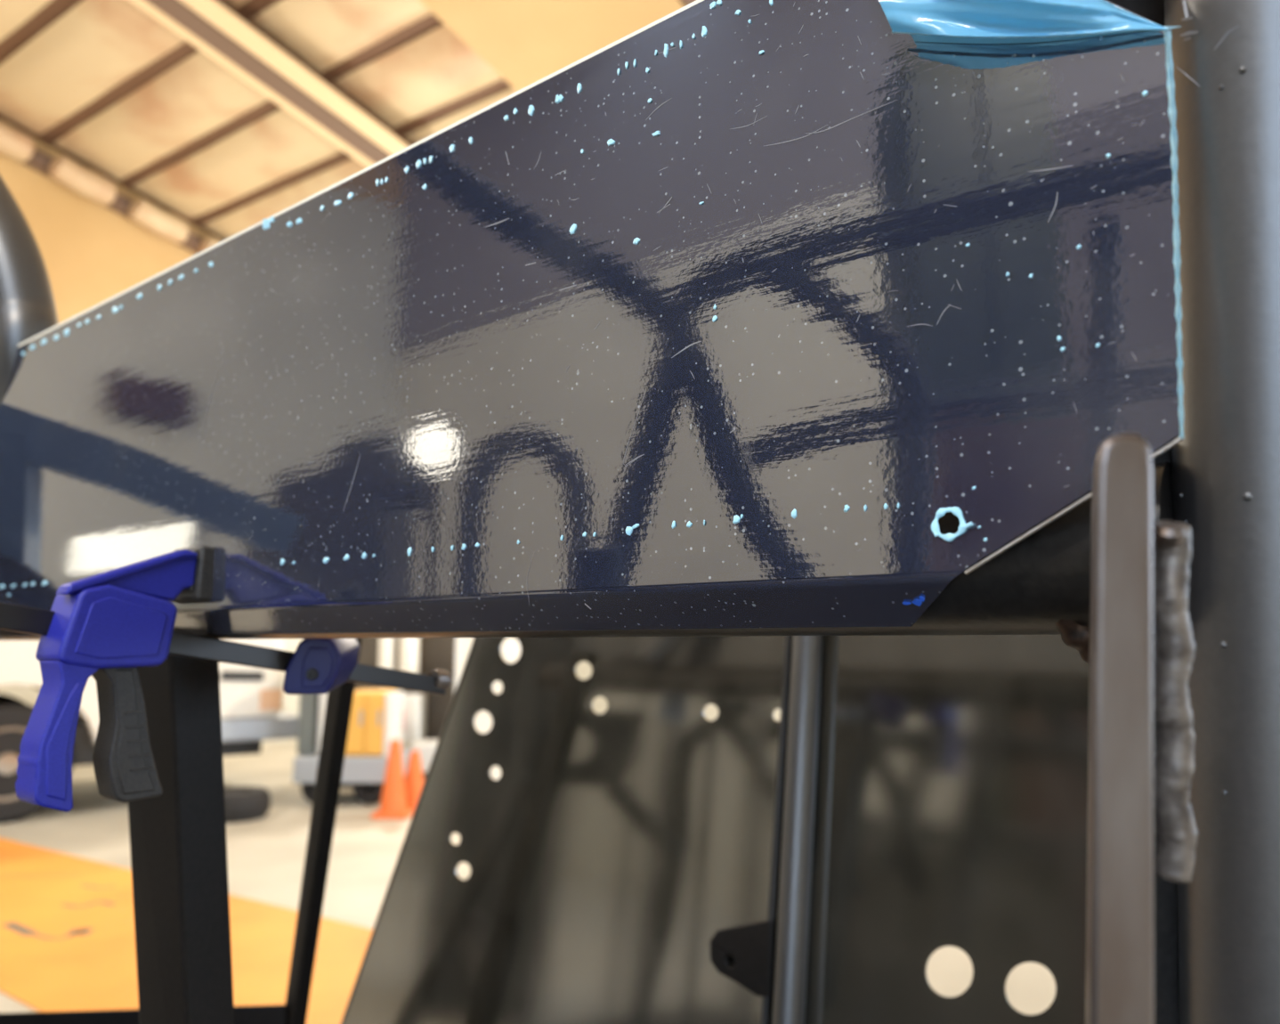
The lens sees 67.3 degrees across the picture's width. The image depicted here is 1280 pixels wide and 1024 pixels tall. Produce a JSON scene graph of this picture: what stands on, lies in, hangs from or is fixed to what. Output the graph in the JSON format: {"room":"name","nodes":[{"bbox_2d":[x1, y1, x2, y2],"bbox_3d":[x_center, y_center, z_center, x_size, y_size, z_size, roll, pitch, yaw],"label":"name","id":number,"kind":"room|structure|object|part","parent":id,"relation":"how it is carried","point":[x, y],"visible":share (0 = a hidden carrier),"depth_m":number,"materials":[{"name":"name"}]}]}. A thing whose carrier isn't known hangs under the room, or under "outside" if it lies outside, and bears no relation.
{"room":"auto repair garage","nodes":[
{"label":"auto repair garage","id":0,"kind":"room"},
{"bbox_2d":[0,120,304,743],"bbox_3d":[-6.168,-1.500,7.830,0.230,7.197,16.700,-5,-9,35],"label":"wall","id":1,"kind":"structure","parent":0,"point":[92,254],"depth_m":9.10,"materials":[{"name":"beige paint"}]},
{"bbox_2d":[15,147,203,253],"bbox_3d":[-5.206,-3.065,9.176,0.120,3.109,17.776,-5,-9,35],"label":"trim","id":2,"kind":"structure","parent":1,"relation":"attached to","point":[39,161],"depth_m":9.30,"materials":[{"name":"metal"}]},
{"bbox_2d":[0,0,696,252],"bbox_3d":[0.287,-4.087,3.613,16.000,3.762,20.762,-5,-9,35],"label":"ceiling","id":3,"kind":"structure","parent":0,"point":[224,117],"depth_m":7.62,"materials":[{"name":"brown"}]},
{"bbox_2d":[0,739,1055,1014],"bbox_3d":[3.498,1.198,0.567,24.100,0.120,16.800,-5,-9,35],"label":"floor","id":4,"kind":"structure","parent":0,"point":[266,855],"depth_m":5.01,"materials":[{"name":"concrete"}]},
{"bbox_2d":[0,638,299,823],"bbox_3d":[-5.186,0.957,5.729,5.804,1.760,1.840,6,-10,-37],"label":"pickup truck","id":5,"kind":"object","parent":4,"relation":"on","point":[251,698],"visible":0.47,"depth_m":6.03,"materials":[{"name":"white paint"}]},
{"bbox_2d":[259,688,282,710],"bbox_3d":[-2.545,1.289,6.608,0.140,0.140,0.060,6,-10,-37],"label":"tail lamp","id":6,"kind":"object","parent":5,"relation":"attached to","point":[270,699],"depth_m":6.58,"materials":[{"name":"brown"}]},
{"bbox_2d":[0,837,372,1023],"bbox_3d":[-3.493,1.708,4.757,8.295,0.006,1.116,-6,-10,36],"label":"floor marking","id":7,"kind":"object","parent":4,"relation":"on","point":[68,935],"visible":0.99,"depth_m":3.36,"materials":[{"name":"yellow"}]},
{"bbox_2d":[224,785,271,823],"bbox_3d":[-2.483,1.783,5.868,0.430,0.160,0.430,0,-8,0],"label":"tyre","id":8,"kind":"object","parent":4,"relation":"on","point":[242,803],"visible":0.64,"depth_m":5.75,"materials":[{"name":"grey rubber"}]},
{"bbox_2d":[292,747,413,803],"bbox_3d":[-1.939,1.798,6.548,0.648,0.316,0.600,0,-8,0],"label":"flatbed trailer","id":9,"kind":"object","parent":4,"relation":"on","point":[365,774],"visible":0.57,"depth_m":6.27,"materials":[{"name":"grey metal"}]},
{"bbox_2d":[297,693,319,754],"bbox_3d":[-2.231,1.318,6.559,0.122,0.638,0.270,0,-8,0],"label":"bin","id":10,"kind":"object","parent":9,"relation":"on","point":[309,704],"visible":0.37,"depth_m":6.43,"materials":[{"name":"grey plastic"}]},
{"bbox_2d":[316,692,327,754],"bbox_3d":[-2.084,1.313,6.559,0.136,0.648,0.250,0,-8,0],"label":"drum","id":11,"kind":"object","parent":9,"relation":"on","point":[322,696],"visible":0.06,"depth_m":6.43,"materials":[{"name":"white plastic"}]},
{"bbox_2d":[344,688,396,755],"bbox_3d":[-1.825,1.421,6.509,0.258,0.418,0.380,0,-8,0],"label":"base cabinet","id":12,"kind":"object","parent":9,"relation":"on","point":[365,737],"visible":0.8,"depth_m":6.33,"materials":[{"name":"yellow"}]},
{"bbox_3d":[-1.871,1.399,6.343,0.111,0.378,0.015,0,-8,0],"label":"cabinet door","id":13,"kind":"part","parent":12,"relation":"part of","materials":[{"name":"orange"}]},
{"bbox_3d":[-1.838,1.356,6.334,0.015,0.100,0.015,0,-8,0],"label":"door handle","id":14,"kind":"part","parent":12,"relation":"part of","materials":[{"name":"grey"}]},
{"bbox_3d":[-1.752,1.399,6.343,0.111,0.378,0.015,0,-8,0],"label":"cabinet door","id":15,"kind":"part","parent":12,"relation":"part of","materials":[{"name":"orange"}]},
{"bbox_3d":[-1.718,1.356,6.334,0.015,0.100,0.015,0,-8,0],"label":"door handle","id":16,"kind":"part","parent":12,"relation":"part of","materials":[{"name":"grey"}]},
{"bbox_3d":[-1.929,1.847,6.627,0.568,0.060,0.330,0,-8,0],"label":"trailer frame","id":17,"kind":"part","parent":9,"relation":"part of","materials":[{"name":"grey metal"}]},
{"bbox_2d":[382,690,404,755],"bbox_3d":[-1.673,1.431,6.533,0.041,0.407,0.350,0,-8,0],"label":"board","id":18,"kind":"object","parent":9,"relation":"on","point":[393,701],"visible":0.74,"depth_m":6.43,"materials":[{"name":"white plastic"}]},
{"bbox_2d":[370,738,414,818],"bbox_3d":[-1.518,1.641,5.939,0.220,0.460,0.220,0,-8,0],"label":"traffic cone","id":19,"kind":"object","parent":4,"relation":"on","point":[392,806],"visible":0.94,"depth_m":5.88,"materials":[{"name":"orange plastic"}]},
{"bbox_2d":[354,637,455,738],"bbox_3d":[-1.780,1.325,7.936,1.323,1.628,0.520,0,-8,0],"label":"tall cabinet","id":20,"kind":"object","parent":4,"relation":"on","point":[440,652],"visible":0.02,"depth_m":7.69,"materials":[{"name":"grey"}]},
{"bbox_3d":[-2.111,1.234,7.696,0.622,1.454,0.020,0,-8,0],"label":"cabinet door","id":21,"kind":"part","parent":20,"relation":"part of","materials":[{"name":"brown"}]},
{"bbox_2d":[378,638,396,687],"bbox_3d":[-1.956,1.014,7.504,0.130,0.694,0.245,0,-8,0],"label":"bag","id":22,"kind":"object","parent":20,"relation":"hanging from","point":[387,646],"visible":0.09,"depth_m":7.38,"materials":[{"name":"white paint"}]},
{"bbox_2d":[397,638,420,672],"bbox_3d":[-1.785,0.992,7.495,0.158,0.654,0.259,0,-8,0],"label":"bag","id":23,"kind":"object","parent":20,"relation":"hanging from","point":[409,648],"visible":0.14,"depth_m":7.37,"materials":[{"name":"white paint"}]},
{"bbox_3d":[-1.450,1.234,7.696,0.622,1.454,0.020,0,-8,0],"label":"cabinet door","id":24,"kind":"part","parent":20,"relation":"part of","materials":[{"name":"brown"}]},
{"bbox_2d":[404,750,423,808],"bbox_3d":[-1.464,1.732,6.232,0.220,0.360,0.220,0,-8,0],"label":"traffic cone","id":25,"kind":"object","parent":4,"relation":"on","point":[414,780],"visible":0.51,"depth_m":6.19,"materials":[{"name":"orange plastic"}]},
{"bbox_2d":[402,692,426,747],"bbox_3d":[-1.767,1.739,7.388,0.173,0.674,0.312,0,-8,0],"label":"base cabinet","id":26,"kind":"object","parent":4,"relation":"on","point":[414,703],"visible":0.42,"depth_m":7.28,"materials":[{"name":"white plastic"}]},
{"bbox_3d":[-1.818,1.575,7.260,0.070,0.158,0.012,0,-8,0],"label":"red panel","id":27,"kind":"part","parent":26,"relation":"part of","materials":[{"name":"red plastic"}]},
{"bbox_2d":[409,738,438,781],"bbox_3d":[-1.562,1.861,7.078,0.211,0.334,0.350,0,-8,0],"label":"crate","id":28,"kind":"object","parent":4,"relation":"on","point":[426,747],"visible":0.32,"depth_m":6.92,"materials":[{"name":"white plastic"}]},
{"bbox_2d":[454,637,520,779],"bbox_3d":[-0.968,1.419,7.337,0.883,1.651,0.070,0,-8,0],"label":"leaning board","id":29,"kind":"object","parent":4,"relation":"on","point":[510,647],"visible":0.02,"depth_m":7.35,"materials":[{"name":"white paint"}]},
{"bbox_2d":[0,0,1279,1023],"bbox_3d":[-0.492,0.044,0.185,2.320,1.383,1.782,-6,-10,38],"label":"metal frame","id":30,"kind":"object","parent":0,"point":[1165,580],"visible":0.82,"depth_m":0.23,"materials":[{"name":"black paint"}]},
{"bbox_3d":[-0.600,0.501,0.935,0.522,0.053,0.037,0,-8,0],"label":"rail","id":31,"kind":"part","parent":30,"relation":"part of","materials":[{"name":"metal"}]},
{"bbox_3d":[-0.271,0.271,0.575,0.054,0.389,0.101,-3,-8,20],"label":"square post","id":32,"kind":"part","parent":30,"relation":"part of","materials":[{"name":"metal"}]},
{"bbox_2d":[0,545,450,811],"bbox_3d":[-0.210,0.086,0.535,0.049,0.125,0.303,-4,-9,29],"label":"clamp","id":33,"kind":"object","parent":30,"relation":"attached to","point":[105,626],"visible":1,"depth_m":0.46,"materials":[{"name":"blue plastic"}]},
{"bbox_3d":[-0.249,0.030,0.472,0.009,0.026,0.062,-6,-10,38],"label":"clamp arm","id":34,"kind":"part","parent":33,"relation":"part of","materials":[{"name":"blue plastic"}]},
{"bbox_3d":[-0.320,0.384,0.932,0.139,0.547,0.020,-8,-11,44],"label":"thin post","id":35,"kind":"part","parent":30,"relation":"part of","materials":[{"name":"metal"}]},
{"bbox_2d":[0,0,1184,636],"bbox_3d":[-0.306,-0.035,0.582,1.130,0.218,0.028,-6,-10,39],"label":"panel","id":36,"kind":"object","parent":30,"relation":"attached to","point":[733,292],"visible":0.98,"depth_m":0.32,"materials":[{"name":"blue"}]},
{"bbox_2d":[340,634,1089,1023],"bbox_3d":[-0.028,0.441,0.881,0.975,0.769,0.062,-6,-10,37],"label":"sheet","id":37,"kind":"object","parent":30,"relation":"attached to","point":[606,854],"visible":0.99,"depth_m":0.83,"materials":[{"name":"black metal"}]},
{"bbox_3d":[0.133,-0.148,0.260,0.060,0.050,0.011,0,-8,0],"label":"gusset plate","id":38,"kind":"part","parent":30,"relation":"part of","materials":[{"name":"paint"}]},
{"bbox_3d":[0.137,0.094,0.248,0.015,0.231,0.036,0,-8,0],"label":"filler plate","id":39,"kind":"part","parent":30,"relation":"part of","materials":[{"name":"black paint"}]},
{"bbox_2d":[575,661,780,721],"bbox_3d":[5.105,0.181,9.798,15.800,4.400,0.200,-5,-9,35],"label":"wall","id":40,"kind":"structure","parent":0,"point":[583,668],"depth_m":13.32,"materials":[{"name":"white paint"}]}
]}

